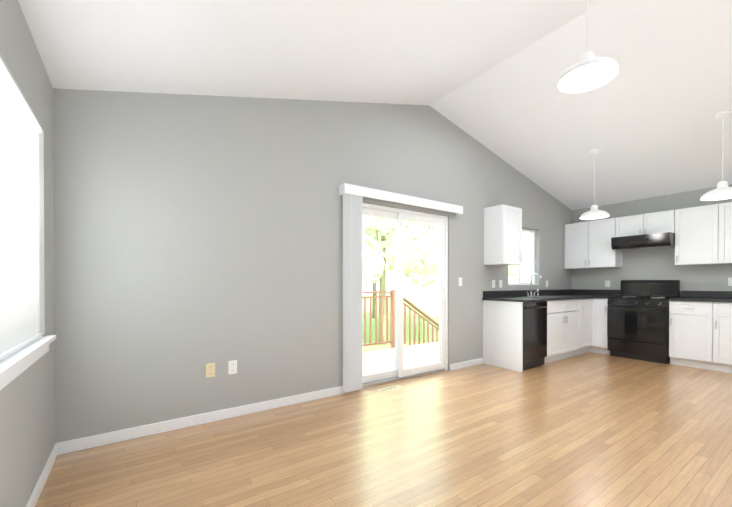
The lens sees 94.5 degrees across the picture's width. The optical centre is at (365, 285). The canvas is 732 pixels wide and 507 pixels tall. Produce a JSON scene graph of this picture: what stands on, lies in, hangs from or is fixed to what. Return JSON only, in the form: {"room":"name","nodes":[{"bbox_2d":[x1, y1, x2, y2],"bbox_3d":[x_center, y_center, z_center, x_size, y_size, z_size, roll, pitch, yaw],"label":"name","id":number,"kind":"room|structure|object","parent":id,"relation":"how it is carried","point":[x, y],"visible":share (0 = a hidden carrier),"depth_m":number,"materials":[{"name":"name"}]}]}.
{"room":"kitchen","nodes":[
{"label":"kitchen","id":0,"kind":"room"},
{"bbox_2d":[0,0,54,506],"bbox_3d":[-0.501,-0.098,-0.167,0.150,2.550,6.220,0,0,-35],"label":"wall","id":1,"kind":"structure","parent":0,"point":[27,419],"depth_m":1.83,"materials":[{"name":"grey paint"}]},
{"bbox_2d":[0,89,55,389],"bbox_3d":[-1.666,-0.264,1.562,0.185,1.338,1.210,0,0,-35],"label":"window","id":2,"kind":"structure","parent":1,"relation":"in","point":[13,366],"depth_m":1.74,"materials":[{"name":"white plastic"}]},
{"bbox_2d":[0,60,41,360],"bbox_3d":[-1.644,-0.313,1.576,0.038,1.239,1.094,0,0,-35],"label":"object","id":3,"kind":"structure","parent":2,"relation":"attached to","point":[19,300],"depth_m":1.65,"materials":[{"name":"white"}]},
{"bbox_2d":[25,442,59,506],"bbox_3d":[-0.442,1.134,-0.100,0.015,0.085,5.890,0,0,-35],"label":"baseboard","id":4,"kind":"structure","parent":1,"relation":"attached to","point":[38,488],"depth_m":1.95,"materials":[{"name":"white wood"}]},
{"bbox_2d":[18,0,604,104],"bbox_3d":[0.958,-1.843,0.833,3.740,1.115,6.220,0,0,-35],"label":"ceiling","id":5,"kind":"structure","parent":0,"point":[418,52],"depth_m":2.42,"materials":[{"name":"white paint"}]},
{"bbox_2d":[557,0,618,92],"bbox_3d":[1.469,-1.754,2.248,0.344,0.759,0.344,0,0,-35],"label":"dining pendant light","id":6,"kind":"object","parent":5,"relation":"hanging from","point":[589,71],"visible":1,"depth_m":2.23,"materials":[{"name":"white metal"}]},
{"bbox_2d":[53,89,571,442],"bbox_3d":[0.881,-0.579,4.481,7.420,3.450,0.150,0,0,-35],"label":"wall","id":7,"kind":"structure","parent":0,"point":[194,235],"depth_m":2.95,"materials":[{"name":"grey paint"}]},
{"bbox_2d":[60,386,344,454],"bbox_3d":[-1.160,1.113,2.978,2.280,0.085,0.012,0,0,-35],"label":"baseboard","id":8,"kind":"structure","parent":7,"relation":"attached to","point":[69,446],"depth_m":2.76,"materials":[{"name":"white wood"}]},
{"bbox_2d":[206,363,214,377],"bbox_3d":[-1.317,0.716,2.869,0.072,0.116,0.008,0,0,-35],"label":"electrical outlet","id":9,"kind":"object","parent":7,"relation":"attached to","point":[210,369],"visible":1,"depth_m":2.87,"materials":[{"name":"plastic"}]},
{"bbox_2d":[228,360,236,373],"bbox_3d":[-1.169,0.716,2.971,0.072,0.116,0.008,0,0,-35],"label":"electrical outlet","id":10,"kind":"object","parent":7,"relation":"attached to","point":[232,367],"visible":1,"depth_m":2.97,"materials":[{"name":"plastic"}]},
{"bbox_2d":[339,183,462,214],"bbox_3d":[0.509,-1.009,4.058,1.850,0.105,0.114,0,0,-35],"label":"valance","id":11,"kind":"object","parent":7,"relation":"attached to","point":[346,188],"visible":1,"depth_m":3.89,"materials":[{"name":"white plastic"}]},
{"bbox_2d":[343,194,362,392],"bbox_3d":[-0.142,0.062,3.618,0.225,2.108,0.080,0,0,-35],"label":"vane","id":12,"kind":"object","parent":11,"relation":"hanging from","point":[352,292],"visible":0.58,"depth_m":3.58,"materials":[{"name":"white"}]},
{"bbox_2d":[363,203,447,387],"bbox_3d":[0.418,0.109,4.143,1.624,2.077,0.145,0,0,-35],"label":"sliding glass door","id":13,"kind":"structure","parent":7,"relation":"attached to","point":[398,372],"depth_m":4.17,"materials":[{"name":"white plastic"}]},
{"bbox_2d":[458,277,461,285],"bbox_3d":[1.307,-0.056,4.678,0.072,0.116,0.016,0,0,-35],"label":"light switch","id":14,"kind":"object","parent":7,"relation":"attached to","point":[459,281],"visible":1,"depth_m":4.67,"materials":[{"name":"white plastic"}]},
{"bbox_2d":[450,358,482,370],"bbox_3d":[1.423,1.101,4.769,0.705,0.085,0.012,0,0,-35],"label":"baseboard","id":15,"kind":"structure","parent":7,"relation":"attached to","point":[463,364],"depth_m":4.74,"materials":[{"name":"white wood"}]},
{"bbox_2d":[484,204,521,265],"bbox_3d":[2.024,-0.723,4.964,0.470,0.830,0.352,0,0,-35],"label":"upper cabinet","id":16,"kind":"object","parent":7,"relation":"attached to","point":[503,235],"visible":1,"depth_m":4.84,"materials":[{"name":"wood"}]},
{"bbox_2d":[508,229,534,284],"bbox_3d":[2.583,-0.486,5.651,0.908,0.948,0.135,0,0,-35],"label":"window","id":17,"kind":"structure","parent":7,"relation":"in","point":[532,252],"depth_m":5.88,"materials":[{"name":"white plastic"}]},
{"bbox_2d":[35,352,731,506],"bbox_3d":[2.610,1.212,1.998,7.720,0.100,6.220,0,0,-35],"label":"floor","id":18,"kind":"structure","parent":0,"point":[590,429],"depth_m":2.40,"materials":[{"name":"laminate"}]},
{"bbox_2d":[378,385,403,392],"bbox_3d":[0.273,1.148,3.772,0.300,0.004,0.100,0,0,-35],"label":"floor vent","id":19,"kind":"object","parent":18,"relation":"in","point":[390,388],"visible":1,"depth_m":3.77,"materials":[{"name":"beige metal"}]},
{"bbox_2d":[523,301,546,369],"bbox_3d":[2.180,0.677,4.897,0.596,0.921,0.620,0,0,-35],"label":"dishwasher","id":20,"kind":"object","parent":18,"relation":"on","point":[534,333],"visible":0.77,"depth_m":4.66,"materials":[{"name":"black metal"}]},
{"bbox_2d":[547,298,590,357],"bbox_3d":[3.441,0.671,5.806,0.551,0.930,0.598,0,0,-35],"label":"base cabinet","id":21,"kind":"object","parent":18,"relation":"on","point":[575,327],"depth_m":5.26,"materials":[{"name":"wood"}]},
{"bbox_2d":[482,289,619,301],"bbox_3d":[3.068,0.142,5.409,2.768,0.134,0.819,0,0,-35],"label":"countertop","id":22,"kind":"structure","parent":21,"relation":"on","point":[514,295],"depth_m":5.55,"materials":[{"name":"stone"}]},
{"bbox_2d":[527,273,541,295],"bbox_3d":[2.807,-0.013,5.563,0.376,0.380,0.207,0,0,-35],"label":"kitchen faucet","id":23,"kind":"object","parent":22,"relation":"on","point":[537,291],"visible":0.94,"depth_m":5.60,"materials":[{"name":"silver metal"}]},
{"bbox_2d":[525,296,569,297],"bbox_3d":[2.881,0.265,5.428,0.704,0.183,0.404,0,0,-35],"label":"sink basin","id":24,"kind":"object","parent":22,"relation":"in","point":[546,296],"visible":0.17,"depth_m":5.53,"materials":[{"name":"metal"}]},
{"bbox_2d":[595,298,609,354],"bbox_3d":[4.111,0.671,5.784,0.631,0.930,0.242,0,0,-35],"label":"base cabinet","id":25,"kind":"object","parent":18,"relation":"on","point":[601,305],"depth_m":5.62,"materials":[{"name":"wood"}]},
{"bbox_2d":[607,280,679,363],"bbox_3d":[4.358,0.524,5.346,0.687,1.231,0.748,0,0,-35],"label":"gas range","id":26,"kind":"object","parent":18,"relation":"on","point":[637,319],"visible":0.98,"depth_m":5.21,"materials":[{"name":"black metal"}]},
{"bbox_2d":[669,300,704,368],"bbox_3d":[4.771,0.678,4.861,0.598,0.930,0.512,0,0,-35],"label":"base cabinet","id":27,"kind":"object","parent":18,"relation":"on","point":[700,334],"depth_m":4.75,"materials":[{"name":"wood"}]},
{"bbox_2d":[668,291,731,301],"bbox_3d":[5.060,0.148,4.414,0.628,0.134,1.571,0,0,-35],"label":"countertop","id":28,"kind":"structure","parent":27,"relation":"on","point":[714,296],"depth_m":4.86,"materials":[{"name":"stone"}]},
{"bbox_2d":[705,302,731,372],"bbox_3d":[5.013,0.680,4.511,0.598,0.930,0.574,0,0,-35],"label":"base cabinet","id":29,"kind":"object","parent":18,"relation":"on","point":[718,315],"depth_m":4.49,"materials":[{"name":"wood"}]},
{"bbox_2d":[429,0,731,210],"bbox_3d":[4.147,-1.901,3.042,4.020,1.028,6.220,0,0,-35],"label":"ceiling","id":30,"kind":"structure","parent":0,"point":[646,122],"depth_m":3.87,"materials":[{"name":"white paint"}]},
{"bbox_2d":[579,148,609,219],"bbox_3d":[3.117,-1.394,4.620,0.344,0.917,0.344,0,0,-35],"label":"pendant light","id":31,"kind":"object","parent":30,"relation":"hanging from","point":[594,212],"visible":1,"depth_m":4.59,"materials":[{"name":"white metal"}]},
{"bbox_2d":[700,110,731,200],"bbox_3d":[3.812,-1.397,3.617,0.344,0.897,0.344,0,0,-35],"label":"pendant light","id":32,"kind":"object","parent":30,"relation":"hanging from","point":[722,191],"visible":1,"depth_m":3.60,"materials":[{"name":"white metal"}]},
{"bbox_2d":[572,184,731,296],"bbox_3d":[5.721,-0.167,4.145,0.150,2.630,6.220,0,0,-35],"label":"wall","id":33,"kind":"structure","parent":0,"point":[653,264],"depth_m":5.49,"materials":[{"name":"grey paint"}]},
{"bbox_2d":[564,218,622,268],"bbox_3d":[4.076,-0.730,6.101,0.318,0.830,0.820,0,0,-35],"label":"upper cabinet","id":34,"kind":"object","parent":33,"relation":"attached to","point":[587,245],"depth_m":5.97,"materials":[{"name":"wood"}]},
{"bbox_2d":[605,280,609,286],"bbox_3d":[4.311,-0.035,6.040,0.008,0.116,0.072,0,0,-35],"label":"electrical outlet","id":35,"kind":"object","parent":33,"relation":"attached to","point":[607,283],"visible":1,"depth_m":6.04,"materials":[{"name":"plastic"}]},
{"bbox_2d":[616,210,675,236],"bbox_3d":[4.523,-0.966,5.453,0.318,0.350,0.748,0,0,-35],"label":"upper cabinet","id":36,"kind":"object","parent":33,"relation":"attached to","point":[663,221],"depth_m":5.33,"materials":[{"name":"wood"}]},
{"bbox_2d":[611,232,674,250],"bbox_3d":[4.448,-0.691,5.403,0.500,0.196,0.744,0,0,-35],"label":"under-cabinet range hood","id":37,"kind":"object","parent":36,"relation":"attached to","point":[648,241],"visible":0.83,"depth_m":5.24,"materials":[{"name":"metal"}]},
{"bbox_2d":[675,205,711,265],"bbox_3d":[4.885,-0.723,4.933,0.318,0.830,0.519,0,0,-35],"label":"upper cabinet","id":38,"kind":"object","parent":33,"relation":"attached to","point":[703,235],"depth_m":4.89,"materials":[{"name":"wood"}]},
{"bbox_2d":[712,202,731,264],"bbox_3d":[5.245,-0.719,4.414,0.318,0.830,0.979,0,0,-35],"label":"upper cabinet","id":39,"kind":"object","parent":33,"relation":"attached to","point":[722,212],"depth_m":4.65,"materials":[{"name":"wood"}]},
{"bbox_2d":[728,278,731,285],"bbox_3d":[5.177,-0.057,4.791,0.008,0.116,0.072,0,0,-35],"label":"electrical outlet","id":40,"kind":"object","parent":33,"relation":"attached to","point":[729,281],"visible":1,"depth_m":4.80,"materials":[{"name":"plastic"}]},
{"label":"outside","id":41,"kind":"structure","parent":0,"visible":0},
{"bbox_2d":[363,294,438,351],"bbox_3d":[-0.255,2.732,17.835,100.000,0.150,110.000,0,0,-35],"label":"lawn","id":42,"kind":"structure","parent":41,"point":[426,301],"depth_m":26.81,"materials":[{"name":"green plant"}]},
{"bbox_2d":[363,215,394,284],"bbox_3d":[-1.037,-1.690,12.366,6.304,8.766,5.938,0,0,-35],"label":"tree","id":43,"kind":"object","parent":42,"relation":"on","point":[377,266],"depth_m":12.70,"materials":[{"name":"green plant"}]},
{"bbox_2d":[369,228,409,318],"bbox_3d":[1.437,-4.015,27.167,7.568,13.219,9.457,0,0,-35],"label":"tree","id":44,"kind":"object","parent":42,"relation":"on","point":[373,302],"depth_m":26.83,"materials":[{"name":"green plant"}]},
{"bbox_2d":[363,217,430,344],"bbox_3d":[1.207,-2.468,15.985,6.404,10.274,6.134,0,0,-35],"label":"tree","id":45,"kind":"object","parent":42,"relation":"on","point":[378,238],"depth_m":15.36,"materials":[{"name":"green plant"}]},
{"bbox_2d":[363,290,438,374],"bbox_3d":[0.658,1.415,5.711,6.100,2.656,2.095,0,0,-35],"label":"deck","id":46,"kind":"object","parent":42,"relation":"on","point":[408,357],"depth_m":6.54,"materials":[{"name":"brown wood"}]},
{"bbox_2d":[378,220,529,291],"bbox_3d":[4.201,-1.858,15.401,6.722,9.061,5.729,0,0,-35],"label":"tree","id":47,"kind":"object","parent":42,"relation":"on","point":[412,253],"depth_m":14.23,"materials":[{"name":"green plant"}]},
{"bbox_2d":[408,220,530,272],"bbox_3d":[5.526,-2.860,18.740,5.642,11.021,7.872,0,0,-35],"label":"tree","id":48,"kind":"object","parent":42,"relation":"on","point":[522,234],"depth_m":16.93,"materials":[{"name":"green plant"}]}
]}

